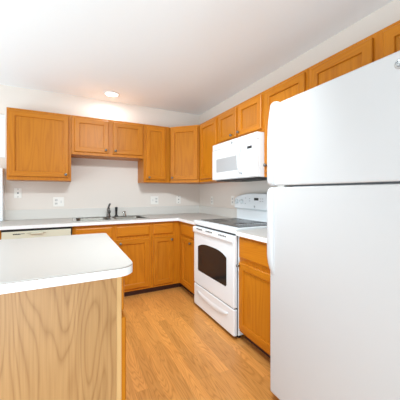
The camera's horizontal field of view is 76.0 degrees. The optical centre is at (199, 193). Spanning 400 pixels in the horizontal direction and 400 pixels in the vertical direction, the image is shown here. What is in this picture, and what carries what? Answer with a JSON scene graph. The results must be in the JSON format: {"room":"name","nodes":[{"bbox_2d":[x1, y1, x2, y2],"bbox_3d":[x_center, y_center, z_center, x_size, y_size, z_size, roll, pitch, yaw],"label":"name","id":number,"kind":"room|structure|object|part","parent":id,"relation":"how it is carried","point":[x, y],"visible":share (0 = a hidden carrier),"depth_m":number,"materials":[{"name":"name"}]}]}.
{"room":"kitchen","nodes":[
{"label":"kitchen","id":0,"kind":"room"},
{"bbox_2d":[0,85,199,209],"bbox_3d":[-1.597,-0.004,3.306,3.770,2.455,0.120,0,0,-27],"label":"wall","id":1,"kind":"structure","parent":0,"point":[95,183],"depth_m":3.36,"materials":[{"name":"beige paint"}]},
{"bbox_2d":[0,168,4,220],"bbox_3d":[-2.569,0.015,2.676,0.840,0.584,0.114,0,0,-27],"label":"trim","id":2,"kind":"structure","parent":1,"relation":"attached to","point":[2,170],"depth_m":2.82,"materials":[{"name":"white paint"}]},
{"bbox_2d":[0,114,4,157],"bbox_3d":[-2.633,-0.653,2.787,0.853,0.503,0.040,0,0,-27],"label":"window","id":3,"kind":"structure","parent":1,"relation":"in","point":[2,117],"depth_m":2.98,"materials":[{"name":"white paint"}]},
{"bbox_2d":[14,188,21,197],"bbox_3d":[-2.109,-0.001,2.972,0.072,0.116,0.007,0,0,-27],"label":"phone jack","id":4,"kind":"object","parent":1,"relation":"attached to","point":[17,191],"visible":1,"depth_m":2.97,"materials":[{"name":"white plastic"}]},
{"bbox_2d":[6,107,70,181],"bbox_3d":[-1.806,-0.520,2.925,0.603,0.758,0.364,0,0,-27],"label":"upper cabinet","id":5,"kind":"object","parent":1,"relation":"attached to","point":[38,143],"visible":0.99,"depth_m":2.79,"materials":[{"name":"brown wood"}]},
{"bbox_3d":[-1.747,-0.526,2.800,0.443,0.580,0.006,0,0,-27],"label":"door panel","id":6,"kind":"part","parent":5,"relation":"part of","materials":[{"name":"brown wood"}]},
{"bbox_2d":[53,197,63,206],"bbox_3d":[-1.738,0.107,3.157,0.118,0.118,0.016,0,0,-27],"label":"power outlet","id":7,"kind":"object","parent":1,"relation":"attached to","point":[57,201],"visible":1,"depth_m":3.16,"materials":[{"name":"white plastic"}]},
{"bbox_2d":[5,205,198,219],"bbox_3d":[-1.105,0.252,3.477,2.494,0.115,0.019,0,0,-27],"label":"backsplash","id":8,"kind":"structure","parent":1,"relation":"attached to","point":[74,212],"depth_m":3.31,"materials":[{"name":"grey laminate"}]},
{"bbox_2d":[71,115,142,160],"bbox_3d":[-1.163,-0.674,3.253,0.838,0.450,0.364,0,0,-27],"label":"upper cabinet","id":9,"kind":"object","parent":1,"relation":"attached to","point":[91,138],"visible":1,"depth_m":3.11,"materials":[{"name":"brown wood"}]},
{"bbox_3d":[-1.276,-0.678,3.034,0.375,0.390,0.020,0,0,-27],"label":"door","id":10,"kind":"part","parent":9,"relation":"part of","materials":[{"name":"brown wood"}]},
{"bbox_3d":[-1.278,-0.678,3.039,0.261,0.276,0.006,0,0,-27],"label":"door panel","id":11,"kind":"part","parent":9,"relation":"part of","materials":[{"name":"brown wood"}]},
{"bbox_3d":[-0.902,-0.678,3.225,0.362,0.390,0.020,0,0,-27],"label":"door","id":12,"kind":"part","parent":9,"relation":"part of","materials":[{"name":"brown wood"}]},
{"bbox_3d":[-0.905,-0.678,3.230,0.248,0.276,0.006,0,0,-27],"label":"door panel","id":13,"kind":"part","parent":9,"relation":"part of","materials":[{"name":"brown wood"}]},
{"bbox_2d":[138,124,169,183],"bbox_3d":[-0.627,-0.520,3.527,0.360,0.758,0.364,0,0,-27],"label":"upper cabinet","id":14,"kind":"object","parent":1,"relation":"attached to","point":[154,167],"visible":0.99,"depth_m":3.40,"materials":[{"name":"brown wood"}]},
{"bbox_3d":[-0.577,-0.526,3.391,0.261,0.694,0.020,0,0,-27],"label":"door","id":15,"kind":"part","parent":14,"relation":"part of","materials":[{"name":"brown wood"}]},
{"bbox_3d":[-0.579,-0.526,3.397,0.147,0.580,0.006,0,0,-27],"label":"door panel","id":16,"kind":"part","parent":14,"relation":"part of","materials":[{"name":"brown wood"}]},
{"bbox_2d":[151,196,157,203],"bbox_3d":[-0.651,0.103,3.712,0.117,0.118,0.016,0,0,-27],"label":"light switch","id":17,"kind":"object","parent":1,"relation":"attached to","point":[154,199],"visible":1,"depth_m":3.71,"materials":[{"name":"white plastic"}]},
{"bbox_2d":[176,196,180,203],"bbox_3d":[-0.318,0.101,3.888,0.072,0.116,0.007,0,0,-27],"label":"phone jack","id":18,"kind":"object","parent":1,"relation":"attached to","point":[178,198],"visible":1,"depth_m":3.88,"materials":[{"name":"white plastic"}]},
{"bbox_2d":[163,125,209,183],"bbox_3d":[-0.135,-0.520,3.636,0.622,0.758,0.618,0,0,-27],"label":"upper cabinet","id":19,"kind":"object","parent":1,"relation":"attached to","point":[184,140],"visible":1,"depth_m":3.41,"materials":[{"name":"brown wood"}]},
{"bbox_3d":[-0.199,-0.520,3.433,0.410,0.758,0.018,0,0,18],"label":"frame","id":20,"kind":"part","parent":19,"relation":"part of","materials":[{"name":"brown wood"}]},
{"bbox_3d":[-0.204,-0.526,3.417,0.284,0.694,0.284,0,0,-27],"label":"door","id":21,"kind":"part","parent":19,"relation":"part of","materials":[{"name":"brown wood"}]},
{"bbox_3d":[-0.203,-0.526,3.421,0.268,0.576,0.006,0,0,18],"label":"door panel","id":22,"kind":"part","parent":19,"relation":"part of","materials":[{"name":"brown wood"}]},
{"bbox_2d":[0,0,392,114],"bbox_3d":[-0.573,-1.282,1.302,3.770,0.100,4.620,0,0,-27],"label":"ceiling","id":23,"kind":"structure","parent":0,"point":[183,56],"depth_m":2.09,"materials":[{"name":"white paint"}]},
{"bbox_2d":[103,91,119,97],"bbox_3d":[-1.095,-1.228,3.186,0.196,0.007,0.196,0,0,-27],"label":"recessed light","id":24,"kind":"object","parent":23,"relation":"in","point":[106,93],"visible":1,"depth_m":3.18,"materials":[{"name":"white glass"}]},
{"bbox_2d":[123,286,279,399],"bbox_3d":[-0.573,1.273,1.302,3.770,0.100,4.620,0,0,-27],"label":"floor","id":25,"kind":"structure","parent":0,"point":[175,350],"depth_m":1.92,"materials":[{"name":"brown wood"}]},
{"bbox_2d":[1,226,71,239],"bbox_3d":[-1.736,0.786,2.800,0.601,0.872,0.594,0,0,-27],"label":"dishwasher","id":26,"kind":"object","parent":25,"relation":"on","point":[53,231],"visible":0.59,"depth_m":2.54,"materials":[{"name":"beige plastic"}]},
{"bbox_2d":[0,276,125,399],"bbox_3d":[-1.085,0.786,1.239,1.302,0.873,0.957,0,0,-27],"label":"base cabinet","id":27,"kind":"object","parent":25,"relation":"on","point":[64,342],"visible":0.82,"depth_m":0.99,"materials":[{"name":"brown wood"}]},
{"bbox_2d":[0,233,132,293],"bbox_3d":[-1.106,0.328,1.234,1.358,0.038,1.017,0,0,-27],"label":"countertop","id":28,"kind":"structure","parent":27,"relation":"on","point":[26,264],"depth_m":1.16,"materials":[{"name":"white laminate"}]},
{"bbox_3d":[-0.559,0.786,1.509,0.022,0.873,0.954,0,0,-27],"label":"frame","id":29,"kind":"part","parent":27,"relation":"part of","materials":[{"name":"brown wood"}]},
{"bbox_3d":[-0.433,0.429,1.302,0.014,0.144,0.462,0,0,-27],"label":"drawer","id":30,"kind":"part","parent":27,"relation":"part of","materials":[{"name":"brown wood"}]},
{"bbox_3d":[-0.430,0.826,1.303,0.020,0.585,0.462,0,0,-27],"label":"door","id":31,"kind":"part","parent":27,"relation":"part of","materials":[{"name":"brown wood"}]},
{"bbox_2d":[72,222,150,296],"bbox_3d":[-1.088,0.786,3.144,0.858,0.873,0.628,0,0,-27],"label":"base cabinet","id":32,"kind":"object","parent":25,"relation":"on","point":[134,239],"visible":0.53,"depth_m":3.00,"materials":[{"name":"brown wood"}]},
{"bbox_3d":[-1.153,0.441,2.802,0.377,0.120,0.019,0,0,-27],"label":"drawer","id":33,"kind":"part","parent":32,"relation":"part of","materials":[{"name":"brown wood"}]},
{"bbox_3d":[-0.773,0.441,2.996,0.374,0.120,0.019,0,0,-27],"label":"drawer","id":34,"kind":"part","parent":32,"relation":"part of","materials":[{"name":"brown wood"}]},
{"bbox_3d":[-0.773,0.829,2.996,0.374,0.579,0.020,0,0,-27],"label":"door","id":35,"kind":"part","parent":32,"relation":"part of","materials":[{"name":"brown wood"}]},
{"bbox_3d":[-0.775,0.829,3.001,0.260,0.465,0.006,0,0,-27],"label":"door panel","id":36,"kind":"part","parent":32,"relation":"part of","materials":[{"name":"brown wood"}]},
{"bbox_2d":[150,221,195,294],"bbox_3d":[-0.175,0.786,3.351,0.952,0.873,1.090,0,0,-27],"label":"base cabinet","id":37,"kind":"object","parent":25,"relation":"on","point":[172,242],"visible":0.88,"depth_m":3.15,"materials":[{"name":"brown wood"}]},
{"bbox_2d":[0,205,236,229],"bbox_3d":[-1.108,0.271,2.874,3.048,0.154,1.090,0,0,-27],"label":"countertop","id":38,"kind":"structure","parent":37,"relation":"on","point":[33,218],"depth_m":3.16,"materials":[{"name":"white laminate"}]},
{"bbox_2d":[106,203,110,216],"bbox_3d":[-1.147,0.217,3.258,0.059,0.172,0.237,0,0,-27],"label":"tap","id":39,"kind":"object","parent":38,"relation":"on","point":[109,204],"visible":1,"depth_m":3.32,"materials":[{"name":"silver metal"}]},
{"bbox_2d":[72,215,147,221],"bbox_3d":[-1.095,0.391,3.156,0.840,0.174,0.512,0,0,-27],"label":"sink","id":40,"kind":"object","parent":38,"relation":"in","point":[98,218],"visible":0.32,"depth_m":3.21,"materials":[{"name":"silver metal"}]},
{"bbox_3d":[-1.260,0.391,3.031,0.369,0.174,0.380,0,0,-27],"label":"bowl","id":41,"kind":"part","parent":40,"relation":"part of","materials":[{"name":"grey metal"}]},
{"bbox_3d":[-0.897,0.391,3.217,0.369,0.174,0.380,0,0,-27],"label":"bowl","id":42,"kind":"part","parent":40,"relation":"part of","materials":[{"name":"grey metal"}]},
{"bbox_3d":[-0.447,0.438,3.163,0.257,0.126,0.019,0,0,-27],"label":"drawer","id":43,"kind":"part","parent":37,"relation":"part of","materials":[{"name":"brown wood"}]},
{"bbox_3d":[-0.446,0.829,3.163,0.257,0.579,0.020,0,0,-27],"label":"door","id":44,"kind":"part","parent":37,"relation":"part of","materials":[{"name":"brown wood"}]},
{"bbox_3d":[-0.449,0.829,3.168,0.143,0.465,0.006,0,0,-27],"label":"door panel","id":45,"kind":"part","parent":37,"relation":"part of","materials":[{"name":"brown wood"}]},
{"bbox_3d":[-0.421,0.749,3.197,0.373,0.799,0.019,0,0,-27],"label":"frame","id":46,"kind":"part","parent":37,"relation":"part of","materials":[{"name":"brown wood"}]},
{"bbox_3d":[-0.136,0.442,3.028,0.019,0.130,0.376,0,0,-27],"label":"drawer","id":47,"kind":"part","parent":37,"relation":"part of","materials":[{"name":"brown wood"}]},
{"bbox_3d":[-0.126,0.749,3.051,0.019,0.799,0.510,0,0,-27],"label":"frame","id":48,"kind":"part","parent":37,"relation":"part of","materials":[{"name":"brown wood"}]},
{"bbox_3d":[-0.137,0.829,3.028,0.020,0.579,0.376,0,0,-27],"label":"door","id":49,"kind":"part","parent":37,"relation":"part of","materials":[{"name":"brown wood"}]},
{"bbox_3d":[-0.131,0.829,3.030,0.006,0.465,0.262,0,0,-27],"label":"door panel","id":50,"kind":"part","parent":37,"relation":"part of","materials":[{"name":"brown wood"}]},
{"bbox_2d":[193,193,266,337],"bbox_3d":[0.373,0.612,2.586,0.620,1.220,0.768,0,0,-27],"label":"stove","id":51,"kind":"object","parent":25,"relation":"on","point":[216,241],"visible":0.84,"depth_m":2.42,"materials":[{"name":"white metal"}]},
{"bbox_3d":[0.104,1.061,2.454,0.014,0.068,0.585,0,0,-27],"label":"drawer pull","id":52,"kind":"part","parent":51,"relation":"part of","materials":[{"name":"white metal"}]},
{"bbox_3d":[0.107,0.388,2.451,0.021,0.062,0.748,0,0,-27],"label":"handle","id":53,"kind":"part","parent":51,"relation":"part of","materials":[{"name":"white metal"}]},
{"bbox_3d":[0.129,1.082,2.462,0.035,0.222,0.756,0,0,-27],"label":"storage drawer","id":54,"kind":"part","parent":51,"relation":"part of","materials":[{"name":"white metal"}]},
{"bbox_3d":[0.129,0.658,2.462,0.035,0.606,0.756,0,0,-27],"label":"oven door","id":55,"kind":"part","parent":51,"relation":"part of","materials":[{"name":"white metal"}]},
{"bbox_2d":[194,218,266,233],"bbox_3d":[0.380,0.314,2.590,0.600,0.050,0.768,0,0,-27],"label":"cooktop","id":56,"kind":"object","parent":51,"relation":"in","point":[223,225],"depth_m":2.45,"materials":[{"name":"grey"}]},
{"bbox_2d":[236,237,269,357],"bbox_3d":[0.695,0.786,2.005,0.628,0.873,0.548,0,0,-27],"label":"base cabinet","id":57,"kind":"object","parent":25,"relation":"on","point":[254,270],"visible":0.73,"depth_m":1.94,"materials":[{"name":"brown wood"}]},
{"bbox_2d":[236,228,266,242],"bbox_3d":[0.699,0.271,2.006,0.620,0.154,0.548,0,0,-27],"label":"countertop","id":58,"kind":"structure","parent":57,"relation":"on","point":[260,235],"depth_m":1.98,"materials":[{"name":"white laminate"}]},
{"bbox_3d":[0.450,0.450,1.881,0.019,0.160,0.523,0,0,-27],"label":"drawer","id":59,"kind":"part","parent":57,"relation":"part of","materials":[{"name":"brown wood"}]},
{"bbox_3d":[0.449,0.843,1.881,0.020,0.550,0.523,0,0,-27],"label":"door","id":60,"kind":"part","parent":57,"relation":"part of","materials":[{"name":"brown wood"}]},
{"bbox_3d":[0.455,0.843,1.884,0.006,0.436,0.409,0,0,-27],"label":"door panel","id":61,"kind":"part","parent":57,"relation":"part of","materials":[{"name":"brown wood"}]},
{"bbox_2d":[267,51,399,399],"bbox_3d":[0.917,0.346,1.351,0.772,1.754,0.780,0,0,-27],"label":"fridge","id":62,"kind":"object","parent":25,"relation":"on","point":[333,146],"visible":1,"depth_m":1.13,"materials":[{"name":"white metal"}]},
{"bbox_3d":[0.433,0.223,1.507,0.052,0.516,0.060,0,0,-27],"label":"handle","id":63,"kind":"part","parent":62,"relation":"part of","materials":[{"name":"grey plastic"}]},
{"bbox_3d":[0.434,-0.287,1.505,0.052,0.488,0.065,0,0,-27],"label":"handle","id":64,"kind":"part","parent":62,"relation":"part of","materials":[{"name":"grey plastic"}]},
{"bbox_3d":[0.623,0.572,1.195,0.062,1.212,0.771,0,0,-27],"label":"door","id":65,"kind":"part","parent":62,"relation":"part of","materials":[{"name":"white metal"}]},
{"bbox_3d":[0.623,-0.281,1.195,0.062,0.476,0.771,0,0,-27],"label":"freezer door","id":66,"kind":"part","parent":62,"relation":"part of","materials":[{"name":"white metal"}]},
{"bbox_2d":[200,0,399,208],"bbox_3d":[1.079,-0.004,2.079,0.120,2.455,4.500,0,0,-27],"label":"wall","id":67,"kind":"structure","parent":0,"point":[388,14],"depth_m":2.48,"materials":[{"name":"beige paint"}]},
{"bbox_2d":[200,115,224,182],"bbox_3d":[0.238,-0.520,3.220,0.336,0.758,0.461,0,0,-27],"label":"upper cabinet","id":68,"kind":"object","parent":67,"relation":"attached to","point":[208,129],"visible":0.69,"depth_m":3.15,"materials":[{"name":"brown wood"}]},
{"bbox_3d":[0.104,-0.526,3.134,0.020,0.694,0.410,0,0,-27],"label":"door","id":69,"kind":"part","parent":68,"relation":"part of","materials":[{"name":"brown wood"}]},
{"bbox_3d":[0.110,-0.526,3.137,0.006,0.580,0.296,0,0,-27],"label":"door panel","id":70,"kind":"part","parent":68,"relation":"part of","materials":[{"name":"brown wood"}]},
{"bbox_2d":[199,205,236,217],"bbox_3d":[0.245,0.252,3.555,0.019,0.115,1.070,0,0,-27],"label":"backsplash","id":71,"kind":"structure","parent":67,"relation":"attached to","point":[219,211],"depth_m":3.48,"materials":[{"name":"grey laminate"}]},
{"bbox_2d":[231,196,234,204],"bbox_3d":[0.419,0.093,3.230,0.008,0.116,0.072,0,0,-27],"label":"power outlet","id":72,"kind":"object","parent":67,"relation":"attached to","point":[232,197],"visible":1,"depth_m":3.22,"materials":[{"name":"white plastic"}]},
{"bbox_2d":[218,91,263,143],"bbox_3d":[0.509,-0.720,2.659,0.364,0.357,0.779,0,0,-27],"label":"upper cabinet","id":73,"kind":"object","parent":67,"relation":"attached to","point":[247,117],"visible":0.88,"depth_m":2.50,"materials":[{"name":"brown wood"}]},
{"bbox_3d":[0.298,-0.721,2.756,0.020,0.303,0.343,0,0,-27],"label":"door","id":74,"kind":"part","parent":73,"relation":"part of","materials":[{"name":"brown wood"}]},
{"bbox_3d":[0.303,-0.721,2.759,0.006,0.189,0.229,0,0,-27],"label":"door panel","id":75,"kind":"part","parent":73,"relation":"part of","materials":[{"name":"brown wood"}]},
{"bbox_2d":[212,131,266,181],"bbox_3d":[0.472,-0.332,2.640,0.445,0.410,0.770,0,0,-27],"label":"microwave","id":76,"kind":"object","parent":73,"relation":"attached to","point":[240,159],"visible":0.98,"depth_m":2.42,"materials":[{"name":"white plastic"}]},
{"bbox_3d":[0.296,-0.311,2.643,0.030,0.328,0.604,0,0,-27],"label":"door","id":77,"kind":"part","parent":76,"relation":"part of","materials":[{"name":"white plastic"}]},
{"bbox_3d":[0.335,-0.507,2.570,0.026,0.060,0.770,0,0,-27],"label":"panel","id":78,"kind":"part","parent":76,"relation":"part of","materials":[{"name":"white plastic"}]},
{"bbox_3d":[0.377,-0.327,2.410,0.066,0.285,0.030,0,0,-27],"label":"handle","id":79,"kind":"part","parent":76,"relation":"part of","materials":[{"name":"white plastic"}]},
{"bbox_3d":[0.472,-0.311,2.299,0.030,0.328,0.163,0,0,-27],"label":"control panel","id":80,"kind":"part","parent":76,"relation":"part of","materials":[{"name":"white plastic"}]},
{"bbox_3d":[0.476,-0.721,2.420,0.006,0.189,0.233,0,0,-27],"label":"door panel","id":81,"kind":"part","parent":73,"relation":"part of","materials":[{"name":"brown wood"}]},
{"bbox_3d":[0.470,-0.721,2.418,0.020,0.303,0.347,0,0,-27],"label":"door","id":82,"kind":"part","parent":73,"relation":"part of","materials":[{"name":"brown wood"}]},
{"bbox_2d":[263,68,307,176],"bbox_3d":[0.793,-0.520,2.103,0.364,0.758,0.462,0,0,-27],"label":"upper cabinet","id":83,"kind":"object","parent":67,"relation":"attached to","point":[296,84],"visible":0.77,"depth_m":2.06,"materials":[{"name":"brown wood"}]},
{"bbox_3d":[0.672,-0.526,2.036,0.006,0.580,0.304,0,0,-27],"label":"door panel","id":84,"kind":"part","parent":83,"relation":"part of","materials":[{"name":"brown wood"}]},
{"bbox_2d":[308,20,399,89],"bbox_3d":[1.125,-0.738,1.484,0.336,0.322,0.938,0,0,-27],"label":"upper cabinet","id":85,"kind":"object","parent":67,"relation":"attached to","point":[385,42],"visible":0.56,"depth_m":1.51,"materials":[{"name":"brown wood"}]},
{"bbox_3d":[0.885,-0.740,1.620,0.006,0.152,0.294,0,0,-27],"label":"door panel","id":86,"kind":"part","parent":85,"relation":"part of","materials":[{"name":"brown wood"}]},
{"bbox_3d":[0.879,-0.740,1.618,0.020,0.266,0.408,0,0,-27],"label":"door","id":87,"kind":"part","parent":85,"relation":"part of","materials":[{"name":"brown wood"}]},
{"bbox_3d":[1.090,-0.740,1.206,0.020,0.266,0.407,0,0,-27],"label":"door","id":88,"kind":"part","parent":85,"relation":"part of","materials":[{"name":"brown wood"}]},
{"bbox_3d":[1.095,-0.740,1.208,0.006,0.152,0.293,0,0,-27],"label":"door panel","id":89,"kind":"part","parent":85,"relation":"part of","materials":[{"name":"brown wood"}]}
]}

